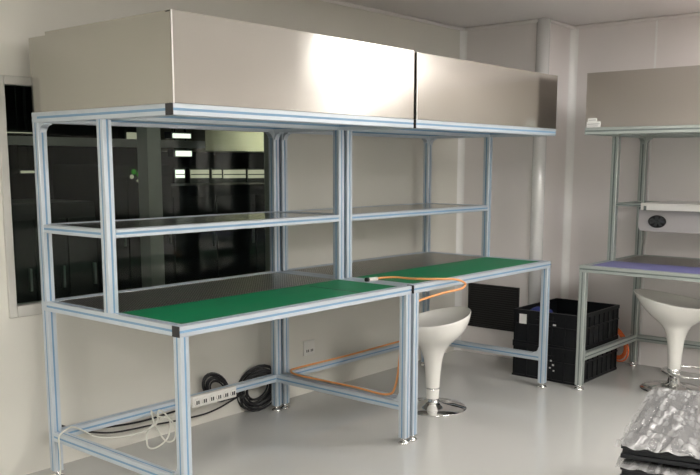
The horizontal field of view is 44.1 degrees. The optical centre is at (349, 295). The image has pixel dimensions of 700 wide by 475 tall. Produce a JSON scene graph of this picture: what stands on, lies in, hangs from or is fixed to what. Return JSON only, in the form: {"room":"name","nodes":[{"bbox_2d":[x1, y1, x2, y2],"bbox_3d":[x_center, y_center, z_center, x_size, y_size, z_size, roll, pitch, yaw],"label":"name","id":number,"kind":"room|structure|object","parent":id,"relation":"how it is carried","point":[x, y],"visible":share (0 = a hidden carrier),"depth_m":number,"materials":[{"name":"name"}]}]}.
{"room":"clean room","nodes":[
{"label":"clean room","id":0,"kind":"room"},
{"bbox_2d":[7,136,204,148],"bbox_3d":[-2.587,-1.060,5.864,0.150,0.061,4.020,7,11,40],"label":"trim","id":1,"kind":"structure","parent":0,"point":[12,140],"depth_m":6.49,"materials":[{"name":"grey paint"}]},
{"bbox_2d":[4,85,263,198],"bbox_3d":[-3.402,-1.574,9.123,0.060,3.000,11.000,7,11,40],"label":"wall","id":2,"kind":"structure","parent":0,"point":[22,186],"depth_m":9.48,"materials":[{"name":"black"}]},
{"bbox_2d":[136,127,164,286],"bbox_3d":[-1.285,-1.024,5.511,0.105,3.000,0.105,7,11,40],"label":"column","id":3,"kind":"structure","parent":0,"point":[148,139],"depth_m":5.54,"materials":[{"name":"grey paint"}]},
{"bbox_2d":[160,128,263,152],"bbox_3d":[-1.393,-1.855,9.711,1.000,0.468,1.461,7,11,40],"label":"wall","id":4,"kind":"structure","parent":0,"point":[215,140],"depth_m":9.15,"materials":[{"name":"beige paint"}]},
{"bbox_2d":[0,0,459,474],"bbox_3d":[-1.653,-0.297,3.270,0.060,2.235,7.540,7,11,40],"label":"wall","id":5,"kind":"structure","parent":0,"point":[105,369],"depth_m":4.55,"materials":[{"name":"white paint"}]},
{"bbox_2d":[0,75,269,317],"bbox_3d":[-0.922,-0.483,4.104,0.072,0.983,1.565,7,11,40],"label":"window","id":6,"kind":"structure","parent":5,"relation":"in","point":[16,310],"depth_m":3.53,"materials":[{"name":"grey paint"}]},
{"bbox_2d":[88,392,244,433],"bbox_3d":[-0.874,0.587,4.214,0.014,0.083,0.972,7,11,40],"label":"power cable","id":7,"kind":"object","parent":5,"relation":"attached to","point":[243,392],"visible":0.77,"depth_m":4.16,"materials":[{"name":"black plastic"}]},
{"bbox_2d":[303,339,314,355],"bbox_3d":[-0.238,0.300,4.993,0.014,0.090,0.090,7,11,40],"label":"wall socket","id":8,"kind":"object","parent":5,"relation":"attached to","point":[308,345],"visible":1,"depth_m":4.99,"materials":[{"name":"white plastic"}]},
{"bbox_2d":[454,31,466,349],"bbox_3d":[0.771,-0.712,6.025,0.036,2.235,0.036,7,11,40],"label":"trim","id":9,"kind":"structure","parent":5,"relation":"attached to","point":[463,34],"depth_m":6.03,"materials":[{"name":"white paint"}]},
{"bbox_2d":[27,350,699,474],"bbox_3d":[1.225,1.173,1.251,7.320,0.060,8.000,7,11,40],"label":"floor","id":10,"kind":"structure","parent":0,"point":[509,425],"depth_m":4.26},
{"bbox_2d":[58,403,192,474],"bbox_3d":[-1.099,0.671,3.583,0.212,0.227,1.345,3,9,21],"label":"power cable","id":11,"kind":"object","parent":10,"relation":"on","point":[155,423],"visible":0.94,"depth_m":3.94,"materials":[{"name":"grey plastic"}]},
{"bbox_2d":[29,9,413,474],"bbox_3d":[-0.522,-0.165,3.789,0.988,1.820,1.370,7,11,40],"label":"workbench","id":12,"kind":"object","parent":10,"relation":"on","point":[169,68],"depth_m":3.39,"materials":[{"name":"metal"}]},
{"bbox_2d":[62,378,247,427],"bbox_3d":[-0.893,0.541,4.145,0.016,0.093,1.096,7,11,40],"label":"power cable","id":13,"kind":"object","parent":12,"relation":"attached to","point":[155,417],"visible":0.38,"depth_m":4.07,"materials":[{"name":"black plastic"}]},
{"bbox_2d":[29,9,413,118],"bbox_3d":[-0.492,-0.912,3.650,0.898,0.301,1.355,7,11,40],"label":"hood","id":14,"kind":"object","parent":12,"relation":"attached to","point":[169,58],"depth_m":3.17,"materials":[{"name":"silver metal"}]},
{"bbox_2d":[236,364,271,411],"bbox_3d":[-0.494,0.497,4.653,0.257,0.252,0.079,-4,10,-26],"label":"cable coil","id":15,"kind":"object","parent":10,"relation":"on","point":[260,371],"visible":0.73,"depth_m":4.63,"materials":[{"name":"black rubber"}]},
{"bbox_2d":[279,52,557,441],"bbox_3d":[0.396,-0.315,4.803,0.912,1.815,1.370,7,11,40],"label":"workbench","id":16,"kind":"object","parent":10,"relation":"on","point":[454,98],"visible":0.77,"depth_m":4.57,"materials":[{"name":"metal"}]},
{"bbox_2d":[290,276,465,394],"bbox_3d":[0.374,0.107,4.777,0.927,0.572,1.297,7,11,40],"label":"air hose","id":17,"kind":"object","parent":16,"relation":"on","point":[367,279],"visible":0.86,"depth_m":4.26,"materials":[{"name":"orange"}]},
{"bbox_2d":[414,52,557,128],"bbox_3d":[0.398,-1.066,4.688,0.898,0.296,1.355,7,11,40],"label":"hood","id":18,"kind":"object","parent":16,"relation":"attached to","point":[451,92],"depth_m":4.30,"materials":[{"name":"silver metal"}]},
{"bbox_2d":[417,306,470,416],"bbox_3d":[0.456,0.343,4.699,0.374,0.544,0.387,7,11,40],"label":"bar stool","id":19,"kind":"object","parent":10,"relation":"on","point":[438,328],"visible":0.91,"depth_m":4.66,"materials":[{"name":"white plastic"}]},
{"bbox_2d":[512,337,617,385],"bbox_3d":[1.381,0.386,5.536,0.446,0.212,0.580,7,11,40],"label":"plastic crate","id":20,"kind":"object","parent":10,"relation":"on","point":[561,363],"visible":0.6,"depth_m":5.35,"materials":[{"name":"black plastic"}]},
{"bbox_2d":[513,298,619,350],"bbox_3d":[1.381,0.175,5.504,0.446,0.212,0.580,7,11,40],"label":"plastic crate","id":21,"kind":"object","parent":20,"relation":"on","point":[602,318],"visible":0.73,"depth_m":5.37,"materials":[{"name":"black plastic"}]},
{"bbox_2d":[530,306,552,312],"bbox_3d":[1.192,0.172,5.420,0.206,0.213,0.176,7,11,40],"label":"cloth bundle","id":22,"kind":"object","parent":21,"relation":"in","point":[537,308],"visible":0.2,"depth_m":5.39,"materials":[{"name":"blue fabric"}]},
{"bbox_2d":[574,65,699,390],"bbox_3d":[2.115,-0.327,4.862,1.366,1.824,0.856,7,11,40],"label":"workbench","id":23,"kind":"object","parent":10,"relation":"on","point":[645,105],"visible":1,"depth_m":4.83,"materials":[{"name":"metal"}]},
{"bbox_2d":[616,328,628,361],"bbox_3d":[1.729,0.307,5.672,0.025,0.248,0.255,-5,10,-32],"label":"coil","id":24,"kind":"object","parent":23,"relation":"hanging from","point":[620,333],"visible":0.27,"depth_m":5.60,"materials":[{"name":"orange rubber"}]},
{"bbox_2d":[585,65,699,127],"bbox_3d":[2.116,-1.080,4.747,1.350,0.300,0.840,7,11,40],"label":"hood","id":25,"kind":"object","parent":23,"relation":"attached to","point":[669,97],"depth_m":4.65,"materials":[{"name":"silver metal"}]},
{"bbox_2d":[638,209,699,233],"bbox_3d":[1.977,-0.436,5.071,0.520,0.128,0.168,7,11,40],"label":"air blower","id":26,"kind":"object","parent":23,"relation":"hanging from","point":[649,220],"visible":0.98,"depth_m":5.06,"materials":[{"name":"grey paint"}]},
{"bbox_2d":[648,215,665,227],"bbox_3d":[1.815,-0.437,5.104,0.110,0.075,0.008,7,11,40],"label":"vent","id":27,"kind":"object","parent":26,"relation":"attached to","point":[654,221],"depth_m":5.10,"materials":[{"name":"black"}]},
{"bbox_2d":[634,289,699,391],"bbox_3d":[1.920,0.270,5.068,0.515,0.582,0.442,7,11,40],"label":"bar stool","id":28,"kind":"object","parent":10,"relation":"on","point":[676,314],"visible":0.99,"depth_m":5.05,"materials":[{"name":"white plastic"}]},
{"bbox_3d":[1.295,0.848,3.001,0.628,0.053,0.822,4,10,27],"label":"pack","id":29,"kind":"object","parent":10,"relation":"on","visible":0},
{"bbox_3d":[1.299,0.782,3.001,0.628,0.053,0.822,4,10,27],"label":"pack","id":30,"kind":"object","parent":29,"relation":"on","visible":0},
{"bbox_3d":[1.292,0.719,2.971,0.628,0.053,0.822,4,10,27],"label":"pack","id":31,"kind":"object","parent":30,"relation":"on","visible":0},
{"bbox_3d":[1.297,0.653,2.969,0.628,0.053,0.822,5,10,27],"label":"pack","id":32,"kind":"object","parent":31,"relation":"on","visible":0},
{"bbox_3d":[1.297,0.585,2.975,0.628,0.053,0.822,4,10,27],"label":"pack","id":33,"kind":"object","parent":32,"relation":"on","visible":0},
{"bbox_2d":[616,456,699,474],"bbox_3d":[1.294,0.524,2.937,0.628,0.053,0.822,5,10,27],"label":"pack","id":34,"kind":"object","parent":33,"relation":"on","point":[628,466],"visible":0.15,"depth_m":2.70,"materials":[{"name":"black plastic"}]},
{"bbox_2d":[615,387,699,468],"bbox_3d":[1.294,0.452,2.945,0.628,0.062,0.822,4,10,26],"label":"pack","id":35,"kind":"object","parent":34,"relation":"on","point":[666,430],"visible":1,"depth_m":2.84,"materials":[{"name":"silver plastic"}]},
{"bbox_2d":[461,23,569,358],"bbox_3d":[1.132,-0.709,6.004,0.615,2.235,0.400,7,11,40],"label":"wall","id":36,"kind":"structure","parent":0,"point":[514,46],"depth_m":5.81,"materials":[{"name":"white paint"}]},
{"bbox_2d":[468,283,519,331],"bbox_3d":[0.989,0.080,5.973,0.400,0.305,0.012,7,11,40],"label":"air vent","id":37,"kind":"object","parent":36,"relation":"in","point":[491,306],"visible":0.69,"depth_m":5.97,"materials":[{"name":"black"}]},
{"bbox_2d":[320,0,699,30],"bbox_3d":[1.228,-1.056,0.913,7.200,0.022,7.880,7,11,40],"label":"trim","id":38,"kind":"structure","parent":36,"relation":"attached to","point":[329,1],"depth_m":5.52,"materials":[{"name":"white paint"}]},
{"bbox_2d":[528,18,550,304],"bbox_3d":[1.236,-0.659,5.679,0.086,2.235,0.086,7,11,40],"label":"trim","id":39,"kind":"structure","parent":36,"relation":"attached to","point":[543,24],"depth_m":5.64,"materials":[{"name":"silver metal"}]},
{"bbox_2d":[339,0,699,27],"bbox_3d":[1.228,-1.096,0.907,7.320,0.060,8.000,7,11,40],"label":"ceiling","id":40,"kind":"structure","parent":0,"point":[459,13],"depth_m":5.14,"materials":[{"name":"white paint"}]},
{"bbox_2d":[568,16,699,373],"bbox_3d":[4.005,-0.386,3.896,6.645,2.235,0.060,7,11,40],"label":"wall","id":41,"kind":"structure","parent":0,"point":[675,162],"depth_m":5.66,"materials":[{"name":"white paint"}]},
{"bbox_2d":[560,26,578,298],"bbox_3d":[1.499,-0.697,5.929,0.042,2.235,0.042,7,11,40],"label":"trim","id":42,"kind":"structure","parent":41,"relation":"attached to","point":[574,33],"depth_m":5.91,"materials":[{"name":"white"}]},
{"bbox_2d":[638,20,657,364],"bbox_3d":[1.929,-0.646,5.594,0.012,2.235,0.003,7,11,40],"label":"trim","id":43,"kind":"structure","parent":41,"relation":"attached to","point":[656,31],"depth_m":5.59,"materials":[{"name":"white paint"}]},
{"bbox_3d":[-1.421,-2.833,7.236,5.130,0.060,11.000,7,11,40],"label":"ceiling","id":44,"kind":"structure","parent":0,"visible":0},
{"bbox_2d":[7,87,32,134],"bbox_3d":[-2.192,-1.794,5.541,0.102,1.487,0.255,7,11,40],"label":"lamp","id":45,"kind":"object","parent":44,"relation":"hanging from","point":[24,131],"visible":0.25,"depth_m":5.67,"materials":[{"name":"grey metal"}]},
{"bbox_2d":[11,86,34,173],"bbox_3d":[-2.399,-1.766,6.237,0.102,1.753,0.149,7,11,40],"label":"lamp","id":46,"kind":"object","parent":44,"relation":"hanging from","point":[13,171],"visible":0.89,"depth_m":6.32,"materials":[{"name":"grey metal"}]},
{"bbox_2d":[118,127,136,138],"bbox_3d":[-1.873,-2.063,7.290,0.102,1.479,0.195,7,11,40],"label":"lamp","id":47,"kind":"object","parent":44,"relation":"hanging from","point":[124,134],"visible":0.38,"depth_m":7.33,"materials":[{"name":"grey metal"}]},
{"bbox_2d":[126,132,136,138],"bbox_3d":[-1.839,-1.361,7.367,0.011,0.060,0.155,7,11,40],"label":"diffuser","id":48,"kind":"object","parent":47,"relation":"attached to","point":[129,135],"depth_m":7.34,"materials":[{"name":"beige plastic"}]},
{"bbox_2d":[164,129,191,138],"bbox_3d":[-1.616,-2.195,8.045,0.102,1.443,0.251,7,11,40],"label":"lamp","id":49,"kind":"object","parent":44,"relation":"hanging from","point":[169,135],"visible":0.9,"depth_m":8.10,"materials":[{"name":"grey metal"}]},
{"bbox_2d":[172,133,190,137],"bbox_3d":[-1.582,-1.502,8.120,0.011,0.042,0.211,7,11,40],"label":"diffuser","id":50,"kind":"object","parent":49,"relation":"attached to","point":[174,135],"depth_m":8.11,"materials":[{"name":"white plastic"}]},
{"bbox_2d":[168,129,192,156],"bbox_3d":[-1.641,-2.143,8.258,0.102,1.611,0.233,7,11,40],"label":"lamp","id":51,"kind":"object","parent":44,"relation":"hanging from","point":[174,152],"visible":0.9,"depth_m":8.32,"materials":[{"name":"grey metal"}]},
{"bbox_2d":[175,151,191,155],"bbox_3d":[-1.607,-1.372,8.345,0.011,0.052,0.193,7,11,40],"label":"diffuser","id":52,"kind":"object","parent":51,"relation":"attached to","point":[177,153],"depth_m":8.34,"materials":[{"name":"white plastic"}]},
{"bbox_3d":[-1.424,0.193,7.694,5.130,0.060,11.000,7,11,40],"label":"floor","id":53,"kind":"structure","parent":0,"visible":0},
{"bbox_2d":[11,198,98,303],"bbox_3d":[-2.144,-0.080,5.690,0.740,1.078,0.684,7,11,40],"label":"base cabinet","id":54,"kind":"object","parent":53,"relation":"on","point":[75,263],"visible":0.51,"depth_m":5.48,"materials":[{"name":"grey metal"}]},
{"bbox_2d":[53,165,173,292],"bbox_3d":[-1.999,-0.453,7.371,0.740,1.313,0.686,7,11,40],"label":"cabinet","id":55,"kind":"object","parent":53,"relation":"on","point":[70,182],"visible":0.38,"depth_m":7.05,"materials":[{"name":"grey metal"}]},
{"bbox_2d":[172,168,184,183],"bbox_3d":[-1.863,-0.757,9.492,0.056,1.278,0.140,7,11,40],"label":"pane","id":56,"kind":"object","parent":53,"relation":"on","point":[178,174],"visible":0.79,"depth_m":9.38,"materials":[{"name":"white glass"}]},
{"bbox_2d":[187,168,208,182],"bbox_3d":[-1.684,-0.788,9.702,0.056,1.277,0.282,7,11,40],"label":"cabinet","id":57,"kind":"object","parent":53,"relation":"on","point":[194,175],"visible":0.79,"depth_m":9.59,"materials":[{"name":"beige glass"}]},
{"bbox_2d":[209,168,221,182],"bbox_3d":[-1.525,-0.816,9.888,0.056,1.276,0.158,7,11,40],"label":"pane","id":58,"kind":"object","parent":53,"relation":"on","point":[215,174],"visible":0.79,"depth_m":9.78,"materials":[{"name":"beige glass"}]},
{"bbox_2d":[171,182,265,282],"bbox_3d":[-1.342,-0.525,8.458,0.740,1.130,1.498,7,11,40],"label":"base cabinet","id":59,"kind":"object","parent":53,"relation":"on","point":[223,253],"visible":0.41,"depth_m":8.05,"materials":[{"name":"grey metal"}]},
{"bbox_2d":[222,168,245,182],"bbox_3d":[-1.350,-0.846,10.092,0.056,1.275,0.358,7,11,40],"label":"cabinet","id":60,"kind":"object","parent":53,"relation":"on","point":[228,174],"visible":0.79,"depth_m":9.98,"materials":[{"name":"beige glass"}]},
{"bbox_2d":[246,168,263,182],"bbox_3d":[-1.111,-0.887,10.371,0.056,1.273,0.337,7,11,40],"label":"cabinet","id":61,"kind":"object","parent":53,"relation":"on","point":[256,175],"visible":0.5,"depth_m":10.24,"materials":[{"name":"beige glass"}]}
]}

